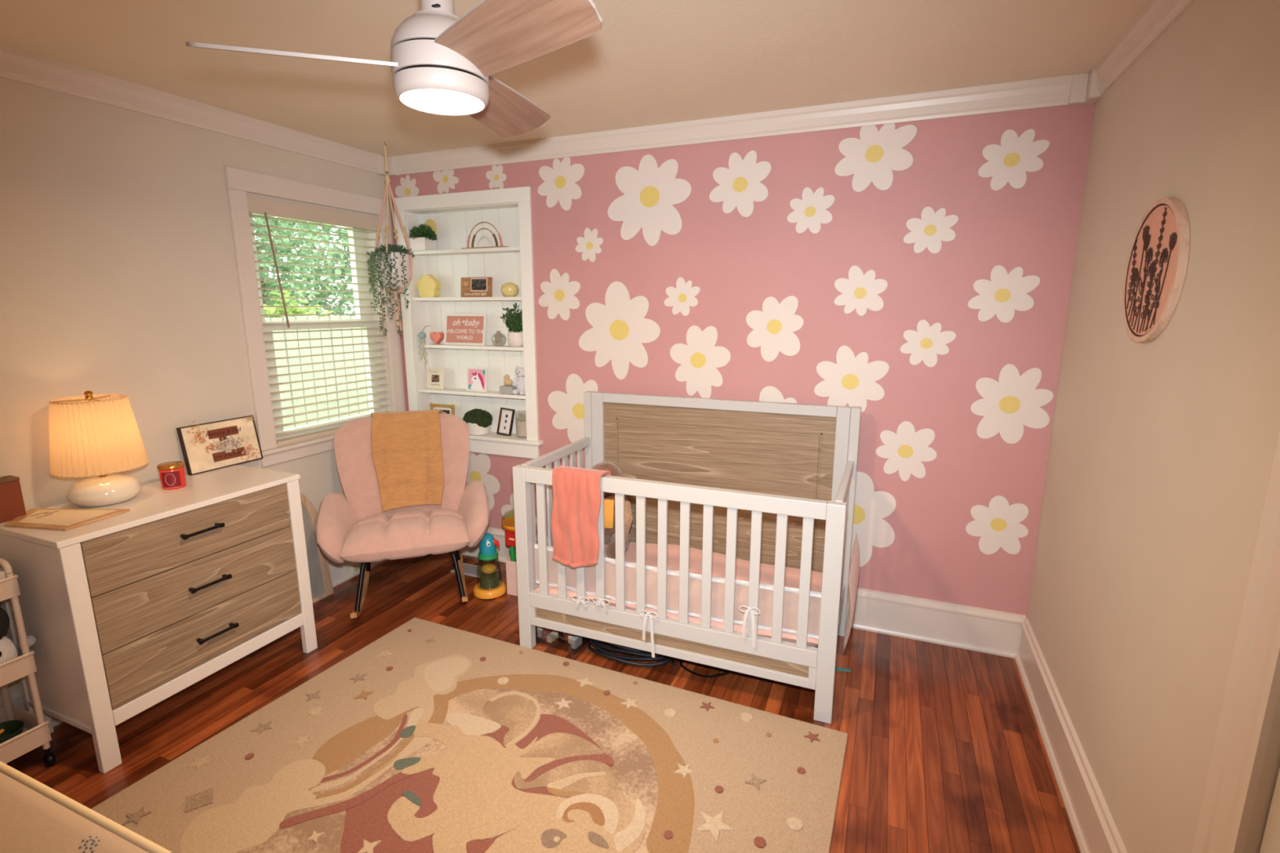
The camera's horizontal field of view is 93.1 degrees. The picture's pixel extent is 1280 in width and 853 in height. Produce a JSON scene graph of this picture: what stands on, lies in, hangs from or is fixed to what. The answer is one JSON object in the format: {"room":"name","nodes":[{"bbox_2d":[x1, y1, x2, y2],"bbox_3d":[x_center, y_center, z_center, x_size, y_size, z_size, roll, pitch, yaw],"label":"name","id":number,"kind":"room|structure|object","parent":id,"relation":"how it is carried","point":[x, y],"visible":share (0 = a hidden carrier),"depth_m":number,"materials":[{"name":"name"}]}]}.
{"room":"bedroom","nodes":[
{"label":"bedroom","id":0,"kind":"room"},
{"bbox_2d":[0,76,405,693],"bbox_3d":[-2.302,-0.073,2.191,0.150,2.440,3.750,5,12,22],"label":"wall","id":1,"kind":"structure","parent":0,"point":[118,271],"depth_m":2.43,"materials":[{"name":"paint"}]},
{"bbox_2d":[0,557,387,727],"bbox_3d":[-2.224,1.033,2.361,0.030,0.204,3.720,5,12,22],"label":"baseboard","id":2,"kind":"structure","parent":1,"relation":"attached to","point":[339,572],"depth_m":3.47,"materials":[{"name":"beige paint"}]},
{"bbox_2d":[0,44,391,176],"bbox_3d":[-2.208,-1.215,1.942,0.040,0.102,3.720,5,12,22],"label":"trim","id":3,"kind":"structure","parent":1,"relation":"attached to","point":[15,64],"depth_m":2.52,"materials":[{"name":"beige paint"}]},
{"bbox_2d":[223,166,404,466],"bbox_3d":[-1.762,-0.583,3.362,0.195,1.415,1.008,5,12,22],"label":"window","id":4,"kind":"structure","parent":1,"relation":"in","point":[237,181],"depth_m":3.15,"materials":[{"name":"beige paint"}]},
{"bbox_2d":[246,195,391,445],"bbox_3d":[-1.715,-0.567,3.346,0.081,1.216,0.808,5,12,22],"label":"window blind","id":5,"kind":"object","parent":4,"relation":"attached to","point":[265,206],"visible":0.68,"depth_m":3.25,"materials":[{"name":"beige plastic"}]},
{"bbox_2d":[347,561,359,577],"bbox_3d":[-1.685,0.837,3.579,0.042,0.085,0.064,5,12,22],"label":"plug","id":6,"kind":"object","parent":1,"relation":"attached to","point":[353,568],"visible":0.77,"depth_m":3.56,"materials":[{"name":"beige plastic"}]},
{"bbox_2d":[6,552,1079,852],"bbox_3d":[-0.597,1.307,1.759,3.730,0.100,3.970,5,12,22],"label":"floor","id":7,"kind":"structure","parent":0,"point":[945,752],"depth_m":2.38,"materials":[{"name":"brown wood"}]},
{"bbox_2d":[0,557,56,766],"bbox_3d":[-2.239,0.840,1.893,0.255,0.765,0.454,5,12,22],"label":"utility cart","id":8,"kind":"object","parent":7,"relation":"on","point":[36,733],"visible":0.94,"depth_m":2.03,"materials":[{"name":"beige"}]},
{"bbox_2d":[0,568,5,579],"bbox_3d":[-2.139,0.516,1.961,0.120,0.085,0.110,5,12,22],"label":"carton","id":9,"kind":"object","parent":8,"relation":"in","point":[2,571],"visible":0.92,"depth_m":1.97,"materials":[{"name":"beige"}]},
{"bbox_2d":[0,573,20,601],"bbox_3d":[-2.239,0.553,1.836,0.245,0.071,0.454,5,12,22],"label":"tray","id":10,"kind":"object","parent":8,"relation":"on","point":[9,586],"depth_m":1.98,"materials":[{"name":"beige"}]},
{"bbox_2d":[0,720,24,743],"bbox_3d":[-2.197,1.069,2.076,0.132,0.046,0.132,5,12,22],"label":"bowl","id":11,"kind":"object","parent":8,"relation":"in","point":[13,728],"visible":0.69,"depth_m":2.12,"materials":[{"name":"green"}]},
{"bbox_2d":[0,607,35,663],"bbox_3d":[-2.138,0.707,1.989,0.128,0.258,0.198,5,12,22],"label":"plush","id":12,"kind":"object","parent":8,"relation":"in","point":[9,651],"visible":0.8,"depth_m":2.00,"materials":[{"name":"white fabric"}]},
{"bbox_2d":[0,644,36,687],"bbox_3d":[-2.239,0.825,1.889,0.245,0.076,0.454,5,12,22],"label":"tray","id":13,"kind":"object","parent":8,"relation":"on","point":[20,667],"depth_m":2.01,"materials":[{"name":"beige"}]},
{"bbox_2d":[0,704,51,764],"bbox_3d":[-2.239,1.085,1.941,0.245,0.076,0.454,5,12,22],"label":"tray","id":14,"kind":"object","parent":8,"relation":"on","point":[36,733],"depth_m":2.07,"materials":[{"name":"beige"}]},
{"bbox_2d":[0,465,317,773],"bbox_3d":[-1.872,0.687,2.462,0.486,0.845,0.862,5,12,22],"label":"dresser","id":15,"kind":"object","parent":7,"relation":"on","point":[126,612],"visible":0.93,"depth_m":2.21,"materials":[{"name":"beige wood"}]},
{"bbox_2d":[0,475,26,523],"bbox_3d":[-2.208,0.253,2.100,0.062,0.146,0.087,5,12,22],"label":"box","id":16,"kind":"object","parent":15,"relation":"on","point":[11,500],"visible":0.97,"depth_m":2.10,"materials":[{"name":"brown"}]},
{"bbox_2d":[4,508,130,530],"bbox_3d":[-2.035,0.321,2.107,0.365,0.010,0.201,0,11,1],"label":"book","id":17,"kind":"object","parent":15,"relation":"on","point":[60,519],"visible":1,"depth_m":2.11,"materials":[{"name":"beige paper"}]},
{"bbox_2d":[48,390,149,506],"bbox_3d":[-2.032,0.076,2.273,0.282,0.425,0.282,-1,11,-6],"label":"table lamp","id":18,"kind":"object","parent":15,"relation":"on","point":[99,436],"visible":1,"depth_m":2.20,"materials":[{"name":"beige fabric"}]},
{"bbox_2d":[156,461,186,489],"bbox_3d":[-1.916,0.200,2.486,0.091,0.100,0.091,5,12,22],"label":"candle jar","id":19,"kind":"object","parent":15,"relation":"on","point":[172,475],"visible":1,"depth_m":2.46,"materials":[{"name":"red glass"}]},
{"bbox_2d":[176,415,262,475],"bbox_3d":[-1.927,0.071,2.801,0.070,0.237,0.335,5,12,22],"label":"frame","id":20,"kind":"object","parent":15,"relation":"on","point":[215,445],"visible":1,"depth_m":2.79,"materials":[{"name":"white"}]},
{"bbox_2d":[299,492,333,604],"bbox_3d":[-1.837,0.647,3.153,0.093,0.657,0.430,5,12,22],"label":"arched frame","id":21,"kind":"object","parent":7,"relation":"on","point":[321,584],"visible":0.24,"depth_m":3.30,"materials":[{"name":"wood"}]},
{"bbox_2d":[315,413,489,618],"bbox_3d":[-1.272,0.457,3.321,0.849,0.962,0.770,-4,12,-18],"label":"rocking chair","id":22,"kind":"object","parent":7,"relation":"on","point":[352,526],"visible":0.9,"depth_m":3.24,"materials":[{"name":"pink fabric"}]},
{"bbox_2d":[370,408,444,511],"bbox_3d":[-1.308,0.181,3.448,0.437,0.520,0.309,-4,12,-18],"label":"throw blanket","id":23,"kind":"object","parent":22,"relation":"on","point":[406,451],"visible":0.98,"depth_m":3.42,"materials":[{"name":"orange fabric"}]},
{"bbox_2d":[91,617,848,852],"bbox_3d":[-0.528,1.199,2.003,2.209,0.016,1.604,5,12,22],"label":"rug","id":24,"kind":"object","parent":7,"relation":"on","point":[428,737],"visible":1,"depth_m":2.07,"materials":[{"name":"beige carpet"}]},
{"bbox_2d":[449,563,498,577],"bbox_3d":[-1.004,0.874,3.675,0.260,0.005,0.130,5,12,22],"label":"floor vent","id":25,"kind":"object","parent":7,"relation":"in","point":[470,570],"visible":0.57,"depth_m":3.67,"materials":[{"name":"white metal"}]},
{"bbox_2d":[473,533,506,599],"bbox_3d":[-0.840,0.755,3.361,0.180,0.362,0.180,0,11,2],"label":"stacking toy","id":26,"kind":"object","parent":7,"relation":"on","point":[490,586],"visible":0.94,"depth_m":3.33,"materials":[{"name":"multicoloured"}]},
{"bbox_2d":[505,550,548,595],"bbox_3d":[-0.561,0.825,3.416,0.296,0.202,0.249,5,12,22],"label":"bin","id":27,"kind":"object","parent":7,"relation":"on","point":[511,566],"visible":0.05,"depth_m":3.35,"materials":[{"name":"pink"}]},
{"bbox_2d":[501,516,515,554],"bbox_3d":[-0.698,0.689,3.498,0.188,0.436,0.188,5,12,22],"label":"cup","id":28,"kind":"object","parent":27,"relation":"in","point":[508,524],"visible":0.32,"depth_m":3.45,"materials":[{"name":"red plastic"}]},
{"bbox_2d":[509,546,516,561],"bbox_3d":[-0.703,0.796,3.389,0.049,0.258,0.031,5,12,22],"label":"tube","id":29,"kind":"object","parent":27,"relation":"in","point":[513,557],"visible":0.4,"depth_m":3.36,"materials":[{"name":"green plastic"}]},
{"bbox_2d":[537,626,582,649],"bbox_3d":[-0.370,0.990,2.924,0.260,0.070,0.180,6,13,28],"label":"clear box","id":30,"kind":"object","parent":7,"relation":"on","point":[546,634],"visible":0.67,"depth_m":2.89,"materials":[{"name":"plastic"}]},
{"bbox_2d":[586,639,675,666],"bbox_3d":[-0.045,1.006,2.770,0.430,0.094,0.179,5,12,22],"label":"cable","id":31,"kind":"object","parent":7,"relation":"on","point":[604,653],"visible":0.49,"depth_m":2.70,"materials":[{"name":"black plastic"}]},
{"bbox_2d":[512,391,861,724],"bbox_3d":[0.225,0.474,2.815,1.405,1.124,0.738,5,12,22],"label":"crib","id":32,"kind":"object","parent":7,"relation":"on","point":[757,482],"visible":0.89,"depth_m":2.75,"materials":[{"name":"grey wood"}]},
{"bbox_2d":[551,466,610,568],"bbox_3d":[-0.255,0.390,2.599,0.242,0.424,0.117,5,12,22],"label":"blanket","id":33,"kind":"object","parent":32,"relation":"hanging from","point":[576,491],"visible":1,"depth_m":2.56,"materials":[{"name":"pink fabric"}]},
{"bbox_2d":[534,542,822,647],"bbox_3d":[0.221,0.750,2.862,1.304,0.205,0.616,5,12,22],"label":"mattress","id":34,"kind":"object","parent":32,"relation":"on","point":[792,579],"visible":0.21,"depth_m":2.81,"materials":[{"name":"pink fabric"}]},
{"bbox_2d":[591,461,632,559],"bbox_3d":[-0.164,0.405,3.019,0.301,0.443,0.285,7,13,30],"label":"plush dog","id":35,"kind":"object","parent":34,"relation":"on","point":[609,498],"visible":0.27,"depth_m":2.97},
{"bbox_2d":[534,533,859,657],"bbox_3d":[0.271,0.754,2.572,1.497,0.440,0.508,0,11,-1],"label":"liner","id":36,"kind":"object","parent":32,"relation":"attached to","point":[766,591],"visible":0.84,"depth_m":2.50,"materials":[{"name":"pink fabric"}]},
{"bbox_2d":[680,659,773,680],"bbox_3d":[0.433,1.029,2.679,0.496,0.093,0.255,5,12,22],"label":"cable","id":37,"kind":"object","parent":7,"relation":"on","point":[681,660],"visible":0.12,"depth_m":2.62,"materials":[{"name":"black rubber"}]},
{"bbox_2d":[835,666,850,672],"bbox_3d":[0.877,1.069,2.663,0.090,0.013,0.040,5,12,22],"label":"clip","id":38,"kind":"object","parent":7,"relation":"on","point":[837,668],"visible":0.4,"depth_m":2.66,"materials":[{"name":"teal plastic"}]},
{"bbox_3d":[-1.275,1.069,0.866,1.050,0.715,0.580,5,12,22],"label":"cabinet","id":39,"kind":"object","parent":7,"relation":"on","visible":0},
{"bbox_2d":[0,761,172,852],"bbox_3d":[-1.253,0.669,0.807,1.015,0.091,0.583,5,12,22],"label":"changing pad","id":40,"kind":"object","parent":39,"relation":"on","point":[35,817],"visible":1,"depth_m":0.93,"materials":[{"name":"beige"}]},
{"bbox_2d":[0,0,1151,156],"bbox_3d":[-0.591,-1.187,1.279,3.730,0.100,4.000,5,12,22],"label":"ceiling","id":41,"kind":"structure","parent":0,"point":[650,62],"depth_m":2.10,"materials":[{"name":"paint"}]},
{"bbox_2d":[365,142,415,337],"bbox_3d":[-1.380,-1.020,3.343,0.242,1.030,0.245,2,11,9],"label":"hanging planter","id":42,"kind":"object","parent":41,"relation":"hanging from","point":[393,269],"visible":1,"depth_m":3.31,"materials":[{"name":"beige fabric"}]},
{"bbox_2d":[185,0,603,137],"bbox_3d":[-0.406,-0.959,1.430,0.891,0.404,0.848,5,12,22],"label":"ceiling fan","id":43,"kind":"object","parent":41,"relation":"hanging from","point":[442,62],"visible":1,"depth_m":1.30,"materials":[{"name":"beige"}]},
{"bbox_2d":[389,102,1095,615],"bbox_3d":[0.120,-0.289,3.279,3.780,2.440,0.152,5,12,22],"label":"wall","id":44,"kind":"structure","parent":0,"point":[916,275],"depth_m":2.81,"materials":[{"name":"pink paint"}]},
{"bbox_2d":[393,186,542,458],"bbox_3d":[-1.012,-0.600,3.662,0.995,1.522,0.180,5,12,22],"label":"wall shelf","id":45,"kind":"object","parent":44,"relation":"attached to","point":[455,215],"visible":0.65,"depth_m":3.67,"materials":[{"name":"white wood"}]},
{"bbox_2d":[408,223,436,251],"bbox_3d":[-1.321,-1.150,3.683,0.210,0.166,0.114,5,12,22],"label":"planter box","id":46,"kind":"object","parent":45,"relation":"on","point":[425,241],"visible":0.99,"depth_m":3.65,"materials":[{"name":"beige ceramic"}]},
{"bbox_2d":[417,324,431,368],"bbox_3d":[-1.347,-0.502,3.840,0.065,0.272,0.109,5,12,22],"label":"garland","id":47,"kind":"object","parent":45,"relation":"hanging from","point":[422,335],"visible":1,"depth_m":3.80,"materials":[{"name":"teal"}]},
{"bbox_2d":[416,274,440,297],"bbox_3d":[-1.302,-0.863,3.737,0.150,0.147,0.048,5,12,22],"label":"light","id":48,"kind":"object","parent":45,"relation":"on","point":[428,286],"visible":0.9,"depth_m":3.71,"materials":[{"name":"yellow plastic"}]},
{"bbox_2d":[423,218,437,235],"bbox_3d":[-1.290,-1.176,3.736,0.110,0.196,0.010,5,12,22],"label":"ornament","id":49,"kind":"object","parent":45,"relation":"on","point":[429,222],"visible":0.5,"depth_m":3.71,"materials":[{"name":"yellow"}]},
{"bbox_2d":[426,368,444,389],"bbox_3d":[-1.302,-0.305,3.860,0.130,0.128,0.031,5,12,22],"label":"photo frame","id":50,"kind":"object","parent":45,"relation":"on","point":[435,377],"visible":1,"depth_m":3.86,"materials":[{"name":"beige"}]},
{"bbox_2d":[428,369,442,387],"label":"print","id":51,"kind":"object","parent":50,"relation":"attached to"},
{"bbox_2d":[431,374,439,382],"bbox_3d":[-1.302,-0.305,3.859,0.060,0.046,0.001,5,4,22],"label":"photo","id":52,"kind":"object","parent":50,"relation":"attached to","point":[435,378],"depth_m":3.86},
{"bbox_2d":[429,332,444,344],"bbox_3d":[-1.265,-0.551,3.784,0.083,0.074,0.040,5,12,22],"label":"heart","id":53,"kind":"object","parent":45,"relation":"on","point":[437,337],"visible":1,"depth_m":3.77,"materials":[{"name":"pink ceramic"}]},
{"bbox_2d":[429,402,454,415],"bbox_3d":[-1.274,-0.064,3.901,0.196,0.168,0.040,5,12,22],"label":"photo frame","id":54,"kind":"object","parent":45,"relation":"on","point":[447,409],"visible":0.44,"depth_m":3.89,"materials":[{"name":"brown"}]},
{"bbox_2d":[435,408,449,413],"bbox_3d":[-1.273,-0.063,3.904,0.117,0.090,0.001,5,4,22],"label":"print","id":55,"kind":"object","parent":54,"relation":"attached to","point":[447,411],"depth_m":3.89},
{"bbox_2d":[444,313,487,345],"bbox_3d":[-1.071,-0.594,3.712,0.305,0.189,0.044,5,12,22],"label":"welcome sign","id":56,"kind":"object","parent":45,"relation":"on","point":[460,329],"visible":1,"depth_m":3.71,"materials":[{"name":"pink wood"}]},
{"bbox_2d":[460,276,492,297],"bbox_3d":[-0.979,-0.832,3.626,0.216,0.118,0.030,5,12,22],"label":"picture frame","id":57,"kind":"object","parent":45,"relation":"on","point":[482,286],"visible":1,"depth_m":3.61,"materials":[{"name":"brown wood"}]},
{"bbox_2d":[471,277,487,291],"bbox_3d":[-0.956,-0.844,3.604,0.120,0.078,0.012,5,12,22],"label":"photo","id":58,"kind":"object","parent":57,"relation":"attached to","point":[477,284],"depth_m":3.60,"materials":[{"name":"grey paper"}]},
{"bbox_2d":[466,367,488,391],"bbox_3d":[-1.004,-0.289,3.737,0.150,0.145,0.031,5,12,22],"label":"picture","id":59,"kind":"object","parent":45,"relation":"on","point":[477,380],"visible":1,"depth_m":3.73,"materials":[{"name":"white paper"}]},
{"bbox_2d":[468,368,484,390],"bbox_3d":[-1.004,-0.289,3.738,0.128,0.123,0.001,5,5,22],"label":"print","id":60,"kind":"object","parent":59,"relation":"attached to","point":[470,375],"depth_m":3.74},
{"bbox_2d":[462,408,493,435],"bbox_3d":[-1.002,-0.035,3.753,0.199,0.157,0.148,5,12,22],"label":"moss bowl","id":61,"kind":"object","parent":45,"relation":"on","point":[478,421],"visible":1,"depth_m":3.70,"materials":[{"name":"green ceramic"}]},
{"bbox_2d":[461,221,508,248],"bbox_3d":[-0.904,-1.109,3.515,0.310,0.151,0.032,5,12,22],"label":"rainbow","id":62,"kind":"object","parent":45,"relation":"on","point":[493,234],"visible":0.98,"depth_m":3.51,"materials":[{"name":"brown wood"}]},
{"bbox_2d":[496,407,515,435],"bbox_3d":[-0.821,-0.029,3.712,0.109,0.172,0.049,4,12,18],"label":"photo frame","id":63,"kind":"object","parent":45,"relation":"on","point":[506,417],"visible":1,"depth_m":3.71,"materials":[{"name":"black metal"}]},
{"bbox_2d":[498,408,512,434],"bbox_3d":[-0.821,-0.029,3.712,0.090,0.150,0.033,4,12,18],"label":"print","id":64,"kind":"object","parent":63,"relation":"attached to","point":[505,419],"depth_m":3.71,"materials":[{"name":"grey paper"}]},
{"bbox_2d":[499,374,516,394],"bbox_3d":[-0.790,-0.255,3.637,0.090,0.114,0.060,5,12,22],"label":"figurine","id":65,"kind":"object","parent":45,"relation":"on","point":[508,388],"visible":0.97,"depth_m":3.62,"materials":[{"name":"grey"}]},
{"bbox_2d":[500,282,519,297],"bbox_3d":[-0.756,-0.796,3.526,0.104,0.083,0.104,5,12,22],"label":"jar","id":66,"kind":"object","parent":45,"relation":"on","point":[508,289],"visible":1,"depth_m":3.49,"materials":[{"name":"yellow ceramic"}]},
{"bbox_2d":[500,302,523,346],"bbox_3d":[-0.733,-0.597,3.545,0.174,0.258,0.124,5,12,22],"label":"potted plant","id":67,"kind":"object","parent":45,"relation":"on","point":[515,339],"visible":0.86,"depth_m":3.51,"materials":[{"name":"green plant"}]},
{"bbox_2d":[511,365,524,395],"bbox_3d":[-0.706,-0.271,3.575,0.090,0.168,0.092,5,12,22],"label":"bear","id":68,"kind":"object","parent":45,"relation":"on","point":[519,383],"visible":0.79,"depth_m":3.56},
{"bbox_2d":[515,419,526,436],"bbox_3d":[-0.701,-0.014,3.653,0.098,0.155,0.098,5,12,22],"label":"glass jar","id":69,"kind":"object","parent":45,"relation":"on","point":[521,424],"visible":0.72,"depth_m":3.62,"materials":[{"name":"beige glass"}]},
{"bbox_2d":[387,72,1088,176],"bbox_3d":[0.107,-1.417,2.958,3.450,0.102,0.040,5,12,22],"label":"trim","id":70,"kind":"structure","parent":44,"relation":"attached to","point":[1067,90],"depth_m":2.75,"materials":[{"name":"beige paint"}]},
{"bbox_2d":[462,527,1026,658],"bbox_3d":[0.109,0.826,3.407,3.526,0.204,0.030,5,12,22],"label":"baseboard","id":71,"kind":"structure","parent":44,"relation":"attached to","point":[993,632],"depth_m":2.88,"materials":[{"name":"beige paint"}]},
{"bbox_2d":[1026,0,1279,852],"bbox_3d":[1.086,0.199,0.820,0.120,2.440,3.750,5,12,22],"label":"wall","id":72,"kind":"structure","parent":0,"point":[1162,451],"depth_m":1.49,"materials":[{"name":"paint"}]},
{"bbox_2d":[1014,618,1127,852],"bbox_3d":[1.417,1.101,2.017,0.030,0.204,1.590,5,12,22],"label":"baseboard","id":73,"kind":"structure","parent":72,"relation":"attached to","point":[1094,828],"depth_m":2.00,"materials":[{"name":"beige paint"}]},
{"bbox_2d":[1083,0,1195,104],"bbox_3d":[1.018,-0.957,0.636,0.040,0.102,3.720,5,12,22],"label":"trim","id":74,"kind":"structure","parent":72,"relation":"attached to","point":[1158,15],"depth_m":1.90,"materials":[{"name":"beige paint"}]},
{"bbox_2d":[1122,197,1189,342],"bbox_3d":[1.398,-0.422,1.654,0.018,0.380,0.380,5,12,22],"label":"wall plaque","id":75,"kind":"object","parent":72,"relation":"attached to","point":[1156,267],"visible":1,"depth_m":1.62,"materials":[{"name":"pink wood"}]},
{"bbox_2d":[1191,431,1279,852],"bbox_3d":[0.922,0.386,0.595,0.108,2.160,1.090,5,12,22],"label":"door","id":76,"kind":"structure","parent":72,"relation":"in","point":[1252,690],"depth_m":1.08,"materials":[{"name":"beige paint"}]},
{"label":"outside","id":77,"kind":"structure","parent":0,"visible":0},
{"bbox_3d":[-7.680,0.603,7.759,13.840,0.050,18.000,5,12,22],"label":"lawn","id":78,"kind":"structure","parent":77,"visible":0},
{"bbox_2d":[252,213,344,306],"bbox_3d":[-5.582,-1.744,8.587,2.345,4.189,2.188,5,12,22],"label":"tree","id":79,"kind":"object","parent":78,"relation":"on","point":[287,268],"visible":0.27,"depth_m":8.59,"materials":[{"name":"green plant"}]},
{"bbox_2d":[262,290,334,317],"bbox_3d":[-4.355,-0.554,7.528,1.086,2.259,1.086,5,12,22],"label":"bush","id":80,"kind":"object","parent":78,"relation":"on","point":[267,310],"visible":0.12,"depth_m":7.34,"materials":[{"name":"green plant"}]},
{"bbox_2d":[253,214,355,316],"bbox_3d":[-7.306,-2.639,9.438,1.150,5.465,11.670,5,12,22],"label":"tree","id":81,"kind":"object","parent":78,"relation":"on","point":[313,302],"visible":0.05,"depth_m":11.87,"materials":[{"name":"green plant"}]},
{"bbox_2d":[264,315,368,429],"bbox_3d":[-3.849,-0.133,6.255,0.060,1.972,4.860,5,12,22],"label":"fence","id":82,"kind":"object","parent":78,"relation":"on","point":[296,335],"visible":0.12,"depth_m":6.76,"materials":[{"name":"white wood"}]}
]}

